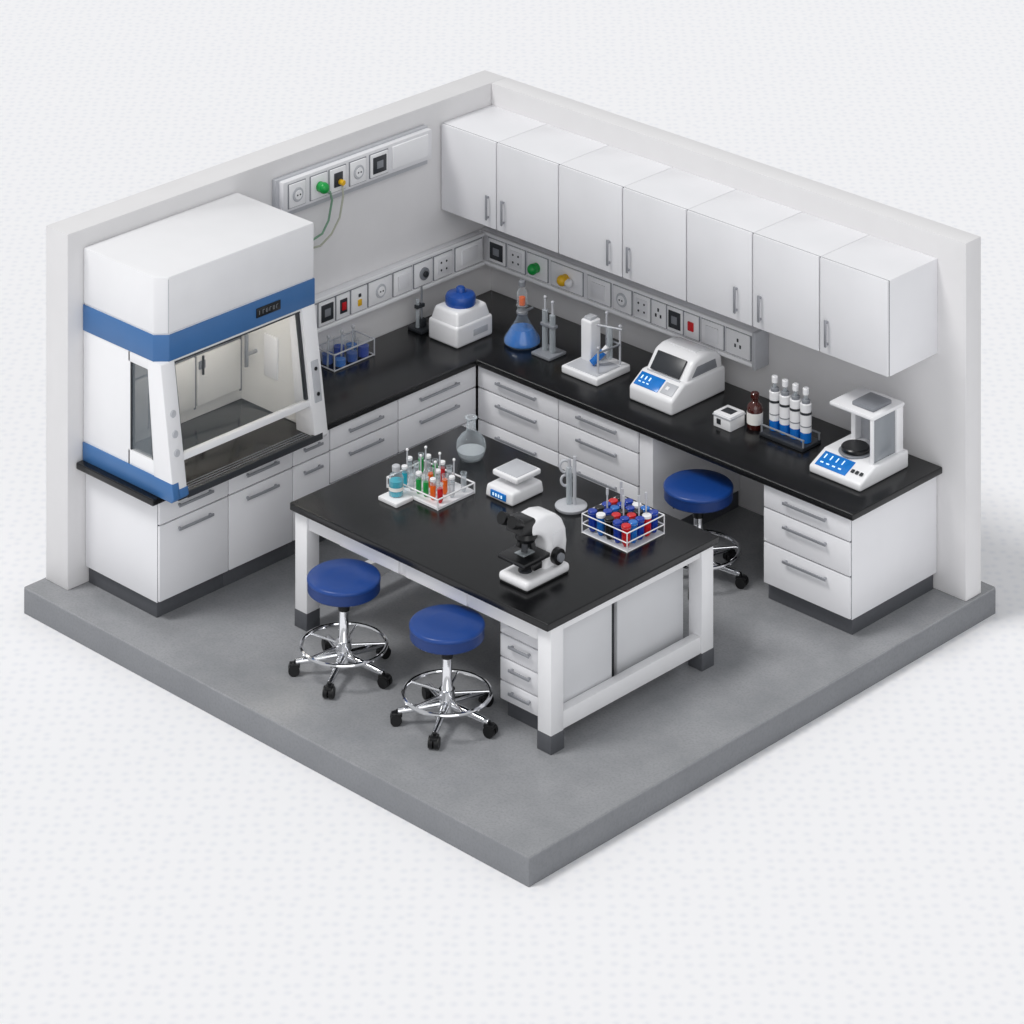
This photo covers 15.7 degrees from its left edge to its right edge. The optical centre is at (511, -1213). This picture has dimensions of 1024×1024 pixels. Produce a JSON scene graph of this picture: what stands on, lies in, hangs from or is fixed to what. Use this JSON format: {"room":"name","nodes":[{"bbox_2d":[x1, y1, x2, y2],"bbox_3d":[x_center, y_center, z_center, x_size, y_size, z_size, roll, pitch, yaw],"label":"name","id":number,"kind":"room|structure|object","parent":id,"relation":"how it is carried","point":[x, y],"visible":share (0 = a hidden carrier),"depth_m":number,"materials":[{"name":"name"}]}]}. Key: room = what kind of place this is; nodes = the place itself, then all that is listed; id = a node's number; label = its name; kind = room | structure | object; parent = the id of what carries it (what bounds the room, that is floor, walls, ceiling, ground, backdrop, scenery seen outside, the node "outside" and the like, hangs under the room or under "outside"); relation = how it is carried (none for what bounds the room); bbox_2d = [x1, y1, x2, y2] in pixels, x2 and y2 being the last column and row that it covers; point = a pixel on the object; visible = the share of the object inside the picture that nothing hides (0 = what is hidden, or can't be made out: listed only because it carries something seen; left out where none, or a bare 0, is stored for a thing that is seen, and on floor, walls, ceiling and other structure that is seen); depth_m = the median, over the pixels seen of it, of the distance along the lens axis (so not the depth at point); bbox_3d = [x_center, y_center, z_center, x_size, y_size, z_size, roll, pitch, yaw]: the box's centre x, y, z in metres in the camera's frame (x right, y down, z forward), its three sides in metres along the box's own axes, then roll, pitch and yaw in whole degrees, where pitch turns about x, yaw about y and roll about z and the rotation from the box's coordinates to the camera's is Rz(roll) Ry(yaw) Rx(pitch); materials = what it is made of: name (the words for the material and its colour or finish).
{"room":"science laboratory","nodes":[
{"label":"science laboratory","id":0,"kind":"room"},
{"bbox_2d":[46,70,505,589],"bbox_3d":[-1.744,11.932,29.047,0.255,2.615,4.635,0,0,44],"label":"wall","id":1,"kind":"structure","parent":0,"point":[381,224],"depth_m":29.01,"materials":[{"name":"paint"}]},
{"bbox_2d":[272,124,431,247],"bbox_3d":[-1.213,11.089,29.267,0.212,0.658,1.650,0,0,44],"label":"panel","id":2,"kind":"object","parent":1,"relation":"attached to","point":[299,190],"visible":0.99,"depth_m":29.21,"materials":[{"name":"grey plastic"}]},
{"bbox_2d":[314,230,484,332],"bbox_3d":[-1.053,11.918,29.492,0.119,0.265,2.335,0,0,44],"label":"panel","id":3,"kind":"object","parent":1,"relation":"attached to","point":[337,305],"visible":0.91,"depth_m":29.61,"materials":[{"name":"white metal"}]},
{"bbox_2d":[24,407,995,886],"bbox_3d":[-0.016,13.338,27.353,5.145,0.196,4.970,0,0,44],"label":"floor","id":4,"kind":"structure","parent":0,"point":[525,812],"depth_m":25.87,"materials":[{"name":"concrete"}]},
{"bbox_2d":[86,474,227,617],"bbox_3d":[-2.601,12.805,27.341,0.864,0.870,0.670,0,0,44],"label":"base cabinet","id":5,"kind":"object","parent":4,"relation":"on","point":[159,559],"visible":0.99,"depth_m":27.08,"materials":[{"name":"laminate"}]},
{"bbox_2d":[76,290,941,520],"bbox_3d":[-0.024,12.345,27.307,4.633,0.050,4.373,0,0,44],"label":"countertop","id":6,"kind":"structure","parent":5,"relation":"on","point":[405,362],"depth_m":28.39,"materials":[{"name":"black stone"}]},
{"bbox_2d":[83,193,327,502],"bbox_3d":[-2.267,11.537,27.572,1.027,1.565,1.524,0,0,44],"label":"fume hood","id":7,"kind":"object","parent":6,"relation":"on","point":[202,363],"visible":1,"depth_m":27.35,"materials":[{"name":"white plastic"}]},
{"bbox_2d":[319,330,374,371],"bbox_3d":[-1.311,12.252,29.132,0.232,0.136,0.442,0,0,44],"label":"rack","id":8,"kind":"object","parent":6,"relation":"on","point":[354,331],"visible":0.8,"depth_m":29.11,"materials":[{"name":"grey plastic"}]},
{"bbox_2d":[322,351,332,364],"bbox_3d":[-1.444,12.256,29.066,0.100,0.126,0.100,0,0,44],"label":"beaker","id":9,"kind":"object","parent":8,"relation":"in","point":[325,356],"visible":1,"depth_m":29.03,"materials":[{"name":"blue glass"}]},
{"bbox_2d":[334,344,344,357],"bbox_3d":[-1.357,12.241,29.163,0.100,0.156,0.100,0,0,44],"label":"beaker","id":10,"kind":"object","parent":8,"relation":"in","point":[337,347],"visible":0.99,"depth_m":29.13,"materials":[{"name":"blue glass"}]},
{"bbox_2d":[335,356,345,366],"bbox_3d":[-1.341,12.276,29.022,0.100,0.086,0.100,0,0,44],"label":"beaker","id":11,"kind":"object","parent":8,"relation":"in","point":[340,361],"visible":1,"depth_m":28.99,"materials":[{"name":"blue glass"}]},
{"bbox_2d":[346,350,356,361],"bbox_3d":[-1.254,12.266,29.112,0.100,0.106,0.100,0,0,44],"label":"beaker","id":12,"kind":"object","parent":8,"relation":"in","point":[351,355],"visible":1,"depth_m":29.08,"materials":[{"name":"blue glass"}]},
{"bbox_2d":[346,342,356,351],"bbox_3d":[-1.263,12.261,29.253,0.100,0.116,0.100,0,0,44],"label":"beaker","id":13,"kind":"object","parent":8,"relation":"in","point":[349,344],"visible":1,"depth_m":29.24,"materials":[{"name":"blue glass"}]},
{"bbox_2d":[358,343,368,357],"bbox_3d":[-1.167,12.251,29.202,0.100,0.136,0.100,0,0,44],"label":"beaker","id":14,"kind":"object","parent":8,"relation":"in","point":[363,350],"visible":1,"depth_m":29.17,"materials":[{"name":"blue glass"}]},
{"bbox_2d":[408,286,428,334],"bbox_3d":[-0.723,12.150,29.705,0.160,0.340,0.160,0,0,44],"label":"stand","id":15,"kind":"object","parent":6,"relation":"on","point":[421,327],"visible":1,"depth_m":29.68,"materials":[{"name":"grey plastic"}]},
{"bbox_2d":[429,285,491,347],"bbox_3d":[-0.408,12.122,29.567,0.333,0.396,0.410,0,0,44],"label":"mini centrifuge","id":16,"kind":"object","parent":6,"relation":"on","point":[463,319],"visible":1,"depth_m":29.46,"materials":[{"name":"white plastic"}]},
{"bbox_2d":[504,279,539,348],"bbox_3d":[0.081,12.070,29.428,0.292,0.500,0.292,0,0,44],"label":"flask","id":17,"kind":"object","parent":6,"relation":"on","point":[520,335],"visible":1,"depth_m":29.37,"materials":[{"name":"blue glass"}]},
{"bbox_2d":[531,295,565,360],"bbox_3d":[0.289,12.093,29.227,0.200,0.454,0.200,0,0,44],"label":"stand","id":18,"kind":"object","parent":6,"relation":"on","point":[548,352],"visible":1,"depth_m":29.20,"materials":[{"name":"grey plastic"}]},
{"bbox_2d":[562,311,629,385],"bbox_3d":[0.652,12.103,28.897,0.380,0.434,0.390,0,0,44],"label":"titrator","id":19,"kind":"object","parent":6,"relation":"on","point":[594,366],"visible":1,"depth_m":28.88,"materials":[{"name":"white plastic"}]},
{"bbox_2d":[630,337,724,414],"bbox_3d":[1.268,12.143,28.483,0.440,0.355,0.630,0,0,44],"label":"centrifuge","id":20,"kind":"object","parent":6,"relation":"on","point":[681,373],"visible":1,"depth_m":28.37,"materials":[{"name":"white plastic"}]},
{"bbox_2d":[712,405,745,431],"bbox_3d":[1.634,12.264,27.956,0.180,0.113,0.180,0,0,44],"label":"box","id":21,"kind":"object","parent":6,"relation":"on","point":[729,418],"visible":1,"depth_m":27.91,"materials":[{"name":"white plastic"}]},
{"bbox_2d":[747,391,762,430],"bbox_3d":[1.825,12.188,27.924,0.123,0.265,0.123,0,0,44],"label":"bottle","id":22,"kind":"object","parent":6,"relation":"on","point":[754,408],"visible":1,"depth_m":27.88,"materials":[{"name":"brown glass"}]},
{"bbox_2d":[760,423,820,451],"bbox_3d":[2.076,12.277,27.723,0.420,0.085,0.220,0,0,44],"label":"rack","id":23,"kind":"object","parent":6,"relation":"on","point":[775,435],"visible":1,"depth_m":27.64,"materials":[{"name":"grey plastic"}]},
{"bbox_2d":[769,375,780,430],"bbox_3d":[1.968,12.090,27.827,0.089,0.400,0.089,0,0,44],"label":"bottle","id":24,"kind":"object","parent":23,"relation":"in","point":[774,392],"visible":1,"depth_m":27.79,"materials":[{"name":"white plastic"}]},
{"bbox_2d":[779,379,790,435],"bbox_3d":[2.040,12.090,27.758,0.089,0.400,0.089,0,0,44],"label":"bottle","id":25,"kind":"object","parent":23,"relation":"in","point":[784,396],"visible":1,"depth_m":27.72,"materials":[{"name":"white plastic"}]},
{"bbox_2d":[790,383,800,439],"bbox_3d":[2.112,12.090,27.688,0.089,0.400,0.089,0,0,44],"label":"cylinder","id":26,"kind":"object","parent":23,"relation":"in","point":[795,399],"visible":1,"depth_m":27.65,"materials":[{"name":"white plastic"}]},
{"bbox_2d":[800,387,811,443],"bbox_3d":[2.184,12.090,27.619,0.089,0.400,0.089,0,0,44],"label":"cylinder","id":27,"kind":"object","parent":23,"relation":"in","point":[805,404],"visible":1,"depth_m":27.59,"materials":[{"name":"white plastic"}]},
{"bbox_2d":[810,386,907,491],"bbox_3d":[2.541,12.065,27.225,0.480,0.510,0.570,0,0,44],"label":"analytical balance","id":28,"kind":"object","parent":6,"relation":"on","point":[873,451],"visible":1,"depth_m":27.15,"materials":[{"name":"white plastic"}]},
{"bbox_2d":[223,453,291,586],"bbox_3d":[-2.146,12.805,27.812,0.864,0.870,0.640,0,0,44],"label":"base cabinet","id":29,"kind":"object","parent":4,"relation":"on","point":[260,498],"visible":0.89,"depth_m":27.53,"materials":[{"name":"laminate"}]},
{"bbox_2d":[287,430,328,556],"bbox_3d":[-1.792,12.805,28.178,0.864,0.870,0.380,0,0,44],"label":"base cabinet","id":30,"kind":"object","parent":4,"relation":"on","point":[310,463],"visible":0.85,"depth_m":27.88,"materials":[{"name":"laminate"}]},
{"bbox_2d":[288,559,392,698],"bbox_3d":[-1.208,12.896,26.099,0.727,0.688,0.764,0,0,-3],"label":"stool","id":31,"kind":"object","parent":4,"relation":"on","point":[343,584],"visible":1,"depth_m":26.04,"materials":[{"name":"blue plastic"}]},
{"bbox_2d":[324,400,397,539],"bbox_3d":[-1.409,12.805,28.574,0.864,0.870,0.720,0,0,44],"label":"base cabinet","id":32,"kind":"object","parent":4,"relation":"on","point":[360,443],"visible":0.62,"depth_m":28.28,"materials":[{"name":"laminate"}]},
{"bbox_2d":[396,366,475,453],"bbox_3d":[-0.862,12.805,29.140,0.864,0.870,0.855,0,0,44],"label":"base cabinet","id":33,"kind":"object","parent":4,"relation":"on","point":[439,408],"visible":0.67,"depth_m":28.85,"materials":[{"name":"laminate"}]},
{"bbox_2d":[390,604,497,749],"bbox_3d":[-0.471,12.896,25.436,0.727,0.688,0.764,0,0,-5],"label":"stool","id":34,"kind":"object","parent":4,"relation":"on","point":[445,630],"visible":1,"depth_m":25.38,"materials":[{"name":"blue plastic"}]},
{"bbox_2d":[290,426,718,754],"bbox_3d":[-0.070,12.790,26.491,2.561,0.900,1.759,0,0,44],"label":"lab table","id":35,"kind":"object","parent":4,"relation":"on","point":[452,551],"visible":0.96,"depth_m":26.14,"materials":[{"name":"laminate"}]},
{"bbox_2d":[378,491,412,507],"bbox_3d":[-0.839,12.325,26.778,0.190,0.030,0.170,0,0,44],"label":"coaster","id":36,"kind":"object","parent":35,"relation":"on","point":[396,502],"visible":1,"depth_m":26.74,"materials":[{"name":"white plastic"}]},
{"bbox_2d":[389,464,403,496],"bbox_3d":[-0.836,12.201,26.796,0.109,0.217,0.109,0,0,44],"label":"bottle","id":37,"kind":"object","parent":36,"relation":"on","point":[396,486],"visible":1,"depth_m":26.76,"materials":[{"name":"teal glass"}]},
{"bbox_2d":[386,460,474,510],"bbox_3d":[-0.589,12.300,26.936,0.532,0.081,0.387,0,0,44],"label":"test tube rack","id":38,"kind":"object","parent":35,"relation":"on","point":[459,495],"visible":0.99,"depth_m":26.84,"materials":[{"name":"white plastic"}]},
{"bbox_2d":[401,464,407,486],"bbox_3d":[-0.779,12.242,26.950,0.048,0.154,0.048,0,0,44],"label":"test tube","id":39,"kind":"object","parent":38,"relation":"in","point":[404,466],"visible":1,"depth_m":26.93,"materials":[{"name":"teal glass"}]},
{"bbox_2d":[406,448,408,482],"bbox_3d":[-0.762,12.194,27.017,0.022,0.251,0.022,0,0,44],"label":"rod","id":40,"kind":"object","parent":38,"relation":"in","point":[407,449],"visible":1,"depth_m":27.01,"materials":[{"name":"grey plastic"}]},
{"bbox_2d":[408,456,412,477],"bbox_3d":[-0.748,12.242,27.087,0.048,0.154,0.048,0,0,44],"label":"test tube","id":41,"kind":"object","parent":38,"relation":"in","point":[410,458],"visible":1,"depth_m":27.07,"materials":[{"name":"clear glass"}]},
{"bbox_2d":[416,471,421,492],"bbox_3d":[-0.674,12.242,26.848,0.048,0.154,0.048,0,0,44],"label":"test tube","id":42,"kind":"object","parent":38,"relation":"in","point":[418,473],"visible":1,"depth_m":26.83,"materials":[{"name":"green glass"}]},
{"bbox_2d":[418,457,423,472],"bbox_3d":[-0.665,12.249,27.173,0.048,0.140,0.048,0,0,44],"label":"test tube","id":43,"kind":"object","parent":38,"relation":"in","point":[419,457],"visible":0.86,"depth_m":27.17,"materials":[{"name":"glass"}]},
{"bbox_2d":[422,477,428,496],"bbox_3d":[-0.622,12.249,26.798,0.048,0.140,0.048,0,0,44],"label":"test tube","id":44,"kind":"object","parent":38,"relation":"in","point":[425,482],"visible":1,"depth_m":26.78,"materials":[{"name":"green glass"}]},
{"bbox_2d":[424,446,426,479],"bbox_3d":[-0.628,12.194,27.054,0.022,0.251,0.022,0,0,44],"label":"rod","id":45,"kind":"object","parent":38,"relation":"in","point":[425,447],"visible":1,"depth_m":27.05,"materials":[{"name":"grey plastic"}]},
{"bbox_2d":[428,469,433,487],"bbox_3d":[-0.591,12.249,26.935,0.048,0.140,0.048,0,0,44],"label":"test tube","id":46,"kind":"object","parent":38,"relation":"in","point":[430,474],"visible":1,"depth_m":26.92,"materials":[{"name":"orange glass"}]},
{"bbox_2d":[430,477,435,499],"bbox_3d":[-0.569,12.242,26.747,0.048,0.154,0.048,0,0,44],"label":"test tube","id":47,"kind":"object","parent":38,"relation":"in","point":[432,479],"visible":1,"depth_m":26.73,"materials":[{"name":"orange glass"}]},
{"bbox_2d":[432,463,437,478],"bbox_3d":[-0.560,12.249,27.072,0.048,0.140,0.048,0,0,44],"label":"test tube","id":48,"kind":"object","parent":38,"relation":"in","point":[433,464],"visible":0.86,"depth_m":27.05,"materials":[{"name":"green plastic"}]},
{"bbox_2d":[434,468,440,490],"bbox_3d":[-0.538,12.242,26.884,0.048,0.154,0.048,0,0,44],"label":"test tube","id":49,"kind":"object","parent":38,"relation":"in","point":[438,471],"visible":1,"depth_m":26.87,"materials":[{"name":"clear glass"}]},
{"bbox_2d":[438,452,440,486],"bbox_3d":[-0.524,12.194,26.953,0.022,0.251,0.022,0,0,44],"label":"rod","id":50,"kind":"object","parent":38,"relation":"in","point":[439,453],"visible":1,"depth_m":26.95,"materials":[{"name":"grey plastic"}]},
{"bbox_2d":[437,483,442,502],"bbox_3d":[-0.516,12.249,26.696,0.048,0.140,0.048,0,0,44],"label":"test tube","id":51,"kind":"object","parent":38,"relation":"in","point":[439,489],"visible":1,"depth_m":26.68,"materials":[{"name":"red glass"}]},
{"bbox_2d":[441,460,445,481],"bbox_3d":[-0.507,12.242,27.021,0.048,0.154,0.048,0,0,44],"label":"test tube","id":52,"kind":"object","parent":38,"relation":"in","point":[442,461],"visible":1,"depth_m":27.00,"materials":[{"name":"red glass"}]},
{"bbox_2d":[442,476,447,493],"bbox_3d":[-0.486,12.249,26.833,0.048,0.140,0.048,0,0,44],"label":"test tube","id":53,"kind":"object","parent":38,"relation":"in","point":[444,480],"visible":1,"depth_m":26.82,"materials":[{"name":"orange glass"}]},
{"bbox_2d":[449,475,454,497],"bbox_3d":[-0.433,12.242,26.782,0.048,0.154,0.048,0,0,44],"label":"test tube","id":54,"kind":"object","parent":38,"relation":"in","point":[451,477],"visible":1,"depth_m":26.77,"materials":[{"name":"clear glass"}]},
{"bbox_2d":[452,458,454,491],"bbox_3d":[-0.419,12.194,26.853,0.022,0.251,0.022,0,0,44],"label":"rod","id":55,"kind":"object","parent":38,"relation":"in","point":[453,459],"visible":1,"depth_m":26.85,"materials":[{"name":"grey plastic"}]},
{"bbox_2d":[456,420,485,460],"bbox_3d":[-0.302,12.189,27.462,0.224,0.302,0.224,0,0,44],"label":"flask","id":56,"kind":"object","parent":35,"relation":"on","point":[469,452],"visible":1,"depth_m":27.45,"materials":[{"name":"clear glass"}]},
{"bbox_2d":[486,459,542,505],"bbox_3d":[0.015,12.250,26.878,0.276,0.180,0.345,0,0,44],"label":"scale","id":57,"kind":"object","parent":35,"relation":"on","point":[516,484],"visible":1,"depth_m":26.82,"materials":[{"name":"white plastic"}]},
{"bbox_2d":[497,506,568,593],"bbox_3d":[0.136,12.079,25.614,0.300,0.521,0.537,0,0,44],"label":"microscope","id":58,"kind":"object","parent":35,"relation":"on","point":[537,558],"visible":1,"depth_m":25.54,"materials":[{"name":"white plastic"}]},
{"bbox_2d":[555,456,586,514],"bbox_3d":[0.424,12.150,26.662,0.234,0.380,0.234,0,0,44],"label":"stand","id":59,"kind":"object","parent":35,"relation":"on","point":[569,505],"visible":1,"depth_m":26.63,"materials":[{"name":"grey plastic"}]},
{"bbox_2d":[581,497,664,552],"bbox_3d":[0.786,12.270,26.272,0.439,0.140,0.399,0,0,44],"label":"test tube rack","id":60,"kind":"object","parent":35,"relation":"on","point":[658,533],"visible":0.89,"depth_m":26.16,"materials":[{"name":"white plastic"}]},
{"bbox_2d":[588,508,596,531],"bbox_3d":[0.570,12.253,26.279,0.071,0.149,0.071,0,0,44],"label":"test tube","id":61,"kind":"object","parent":60,"relation":"in","point":[592,512],"visible":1,"depth_m":26.26,"materials":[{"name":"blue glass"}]},
{"bbox_2d":[595,505,604,511],"bbox_3d":[0.620,12.253,26.331,0.071,0.149,0.071,0,0,44],"label":"test tube","id":62,"kind":"object","parent":60,"relation":"in","point":[600,508],"visible":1,"depth_m":26.31,"materials":[{"name":"black plastic"}]},
{"bbox_2d":[596,512,605,534],"bbox_3d":[0.627,12.253,26.224,0.071,0.149,0.071,0,0,44],"label":"test tube","id":63,"kind":"object","parent":60,"relation":"in","point":[600,516],"visible":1,"depth_m":26.20,"materials":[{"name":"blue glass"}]},
{"bbox_2d":[606,488,608,507],"bbox_3d":[0.675,12.188,26.331,0.020,0.280,0.020,0,0,44],"label":"pipette","id":64,"kind":"object","parent":60,"relation":"in","point":[607,489],"visible":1,"depth_m":26.32,"materials":[{"name":"grey plastic"}]},
{"bbox_2d":[603,508,612,515],"bbox_3d":[0.678,12.253,26.276,0.071,0.149,0.071,0,0,44],"label":"test tube","id":65,"kind":"object","parent":60,"relation":"in","point":[607,511],"visible":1,"depth_m":26.26,"materials":[{"name":"blue plastic"}]},
{"bbox_2d":[604,515,613,538],"bbox_3d":[0.685,12.253,26.168,0.071,0.149,0.071,0,0,44],"label":"test tube","id":66,"kind":"object","parent":60,"relation":"in","point":[608,519],"visible":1,"depth_m":26.14,"materials":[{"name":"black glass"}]},
{"bbox_2d":[609,498,617,505],"bbox_3d":[0.721,12.253,26.436,0.071,0.149,0.071,0,0,44],"label":"test tube","id":67,"kind":"object","parent":60,"relation":"in","point":[613,501],"visible":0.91,"depth_m":26.41,"materials":[{"name":"red plastic"}]},
{"bbox_2d":[610,505,619,511],"bbox_3d":[0.728,12.253,26.328,0.071,0.149,0.071,0,0,44],"label":"test tube","id":68,"kind":"object","parent":60,"relation":"in","point":[615,508],"visible":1,"depth_m":26.32,"materials":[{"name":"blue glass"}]},
{"bbox_2d":[611,512,620,519],"bbox_3d":[0.735,12.253,26.220,0.071,0.149,0.071,0,0,44],"label":"test tube","id":69,"kind":"object","parent":60,"relation":"in","point":[616,515],"visible":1,"depth_m":26.20,"materials":[{"name":"red plastic"}]},
{"bbox_2d":[613,519,621,542],"bbox_3d":[0.743,12.253,26.112,0.071,0.149,0.071,0,0,44],"label":"test tube","id":70,"kind":"object","parent":60,"relation":"in","point":[617,523],"visible":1,"depth_m":26.09,"materials":[{"name":"blue plastic"}]},
{"bbox_2d":[621,488,623,508],"bbox_3d":[0.781,12.188,26.325,0.020,0.280,0.020,0,0,44],"label":"pipette","id":71,"kind":"object","parent":60,"relation":"in","point":[622,489],"visible":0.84,"depth_m":26.32,"materials":[{"name":"grey plastic"}]},
{"bbox_2d":[618,509,627,515],"bbox_3d":[0.786,12.253,26.272,0.071,0.149,0.071,0,0,44],"label":"test tube","id":72,"kind":"object","parent":60,"relation":"in","point":[620,511],"visible":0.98,"depth_m":26.26,"materials":[{"name":"black plastic"}]},
{"bbox_2d":[583,528,663,550],"bbox_3d":[0.786,12.334,26.272,0.430,0.012,0.390,0,0,44],"label":"tray","id":73,"kind":"object","parent":60,"relation":"on","point":[658,533],"depth_m":26.14,"materials":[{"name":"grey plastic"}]},
{"bbox_2d":[620,516,628,523],"bbox_3d":[0.793,12.253,26.165,0.071,0.149,0.071,0,0,44],"label":"test tube","id":74,"kind":"object","parent":60,"relation":"in","point":[625,519],"visible":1,"depth_m":26.14,"materials":[{"name":"blue plastic"}]},
{"bbox_2d":[621,523,630,546],"bbox_3d":[0.800,12.253,26.057,0.071,0.149,0.071,0,0,44],"label":"test tube","id":75,"kind":"object","parent":60,"relation":"in","point":[625,527],"visible":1,"depth_m":26.04,"materials":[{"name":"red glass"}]},
{"bbox_2d":[625,498,632,505],"bbox_3d":[0.829,12.253,26.432,0.071,0.149,0.071,0,0,44],"label":"test tube","id":76,"kind":"object","parent":60,"relation":"in","point":[628,501],"visible":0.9,"depth_m":26.41,"materials":[{"name":"blue plastic"}]},
{"bbox_2d":[625,505,634,512],"bbox_3d":[0.836,12.253,26.324,0.071,0.149,0.071,0,0,44],"label":"test tube","id":77,"kind":"object","parent":60,"relation":"in","point":[630,508],"visible":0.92,"depth_m":26.30,"materials":[{"name":"blue plastic"}]},
{"bbox_2d":[627,512,636,519],"bbox_3d":[0.843,12.253,26.217,0.071,0.149,0.071,0,0,44],"label":"test tube","id":78,"kind":"object","parent":60,"relation":"in","point":[631,515],"visible":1,"depth_m":26.20,"materials":[{"name":"red plastic"}]},
{"bbox_2d":[628,519,637,542],"bbox_3d":[0.850,12.253,26.109,0.071,0.149,0.071,0,0,44],"label":"test tube","id":79,"kind":"object","parent":60,"relation":"in","point":[633,522],"visible":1,"depth_m":26.09,"materials":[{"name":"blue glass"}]},
{"bbox_2d":[632,502,641,508],"bbox_3d":[0.886,12.253,26.377,0.071,0.149,0.071,0,0,44],"label":"test tube","id":80,"kind":"object","parent":60,"relation":"in","point":[635,504],"visible":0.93,"depth_m":26.36,"materials":[{"name":"white plastic"}]},
{"bbox_2d":[638,495,639,515],"bbox_3d":[0.896,12.188,26.214,0.020,0.280,0.020,0,0,44],"label":"pipette","id":81,"kind":"object","parent":60,"relation":"in","point":[638,495],"visible":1,"depth_m":26.21,"materials":[{"name":"grey plastic"}]},
{"bbox_2d":[635,516,644,539],"bbox_3d":[0.901,12.253,26.161,0.071,0.149,0.071,0,0,44],"label":"test tube","id":82,"kind":"object","parent":60,"relation":"in","point":[640,519],"visible":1,"depth_m":26.14,"materials":[{"name":"blue plastic"}]},
{"bbox_2d":[642,512,651,535],"bbox_3d":[0.951,12.253,26.213,0.071,0.149,0.071,0,0,44],"label":"test tube","id":83,"kind":"object","parent":60,"relation":"in","point":[646,515],"visible":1,"depth_m":26.19,"materials":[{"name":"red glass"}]},
{"bbox_2d":[649,509,657,532],"bbox_3d":[1.002,12.253,26.265,0.071,0.149,0.071,0,0,44],"label":"test tube","id":84,"kind":"object","parent":60,"relation":"in","point":[654,512],"visible":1,"depth_m":26.24,"materials":[{"name":"blue plastic"}]},
{"bbox_2d":[478,366,559,466],"bbox_3d":[0.381,12.805,29.219,0.871,0.870,1.044,0,0,44],"label":"base cabinet","id":85,"kind":"object","parent":4,"relation":"on","point":[516,415],"visible":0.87,"depth_m":28.85,"materials":[{"name":"laminate"}]},
{"bbox_2d":[500,567,682,729],"bbox_3d":[0.570,12.867,25.830,0.505,0.745,1.436,0,0,44],"label":"base cabinet","id":86,"kind":"object","parent":4,"relation":"on","point":[645,622],"visible":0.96,"depth_m":25.51,"materials":[{"name":"laminate"}]},
{"bbox_2d":[559,400,639,500],"bbox_3d":[0.992,12.805,28.629,0.828,0.870,1.044,0,0,44],"label":"base cabinet","id":87,"kind":"object","parent":4,"relation":"on","point":[607,452],"visible":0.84,"depth_m":28.25,"materials":[{"name":"laminate"}]},
{"bbox_2d":[640,433,738,524],"bbox_3d":[1.357,12.805,28.307,0.137,0.870,1.000,0,0,44],"label":"panel","id":88,"kind":"object","parent":4,"relation":"on","point":[659,460],"visible":0.38,"depth_m":28.00,"materials":[{"name":"laminate"}]},
{"bbox_2d":[663,469,748,599],"bbox_3d":[1.353,12.896,27.502,0.727,0.688,0.764,0,0,-9],"label":"stool","id":89,"kind":"object","parent":4,"relation":"on","point":[698,492],"visible":0.56,"depth_m":27.41,"materials":[{"name":"blue leather"}]},
{"bbox_2d":[764,477,935,634],"bbox_3d":[2.465,12.805,27.206,0.812,0.870,1.044,0,0,44],"label":"base cabinet","id":90,"kind":"object","parent":4,"relation":"on","point":[844,574],"visible":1,"depth_m":26.89,"materials":[{"name":"laminate"}]},
{"bbox_2d":[491,78,980,600],"bbox_3d":[1.636,11.932,28.875,4.845,2.615,0.185,0,0,44],"label":"wall","id":91,"kind":"structure","parent":0,"point":[940,393],"depth_m":27.79,"materials":[{"name":"paint"}]},
{"bbox_2d":[441,105,545,228],"bbox_3d":[-0.159,11.151,30.046,0.624,0.698,0.623,0,0,44],"label":"upper cabinet","id":92,"kind":"object","parent":91,"relation":"attached to","point":[469,141],"visible":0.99,"depth_m":29.90,"materials":[{"name":"laminate"}]},
{"bbox_2d":[497,124,607,252],"bbox_3d":[0.311,11.151,29.592,0.675,0.698,0.623,0,0,44],"label":"upper cabinet","id":93,"kind":"object","parent":91,"relation":"attached to","point":[528,163],"visible":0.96,"depth_m":29.45,"materials":[{"name":"laminate"}]},
{"bbox_2d":[559,145,671,276],"bbox_3d":[0.799,11.151,29.120,0.675,0.698,0.623,0,0,44],"label":"upper cabinet","id":94,"kind":"object","parent":91,"relation":"attached to","point":[591,185],"visible":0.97,"depth_m":28.97,"materials":[{"name":"laminate"}]},
{"bbox_2d":[479,226,768,370],"bbox_3d":[0.817,11.918,29.371,2.971,0.285,0.237,0,0,44],"label":"panel","id":95,"kind":"object","parent":91,"relation":"attached to","point":[735,340],"visible":0.99,"depth_m":29.27,"materials":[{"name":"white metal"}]},
{"bbox_2d":[623,168,735,300],"bbox_3d":[1.279,11.151,28.656,0.653,0.698,0.623,0,0,44],"label":"upper cabinet","id":96,"kind":"object","parent":91,"relation":"attached to","point":[655,207],"visible":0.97,"depth_m":28.50,"materials":[{"name":"laminate"}]},
{"bbox_2d":[687,189,800,325],"bbox_3d":[1.752,11.151,28.200,0.652,0.698,0.623,0,0,44],"label":"upper cabinet","id":97,"kind":"object","parent":91,"relation":"attached to","point":[720,230],"visible":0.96,"depth_m":28.05,"materials":[{"name":"laminate"}]},
{"bbox_2d":[753,212,867,350],"bbox_3d":[2.219,11.151,27.748,0.641,0.698,0.623,0,0,44],"label":"upper cabinet","id":98,"kind":"object","parent":91,"relation":"attached to","point":[787,253],"visible":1,"depth_m":27.60,"materials":[{"name":"laminate"}]},
{"bbox_2d":[820,235,936,376],"bbox_3d":[2.682,11.151,27.301,0.638,0.698,0.623,0,0,44],"label":"upper cabinet","id":99,"kind":"object","parent":91,"relation":"attached to","point":[878,297],"visible":1,"depth_m":27.13,"materials":[{"name":"laminate"}]},
{"label":"outside","id":100,"kind":"structure","parent":0,"visible":0},
{"bbox_2d":[0,0,1023,1023],"bbox_3d":[1.445,13.488,39.360,70.000,0.104,75.000,0,0,44],"label":"background","id":101,"kind":"structure","parent":100,"point":[162,862],"depth_m":25.33,"materials":[{"name":"white"}]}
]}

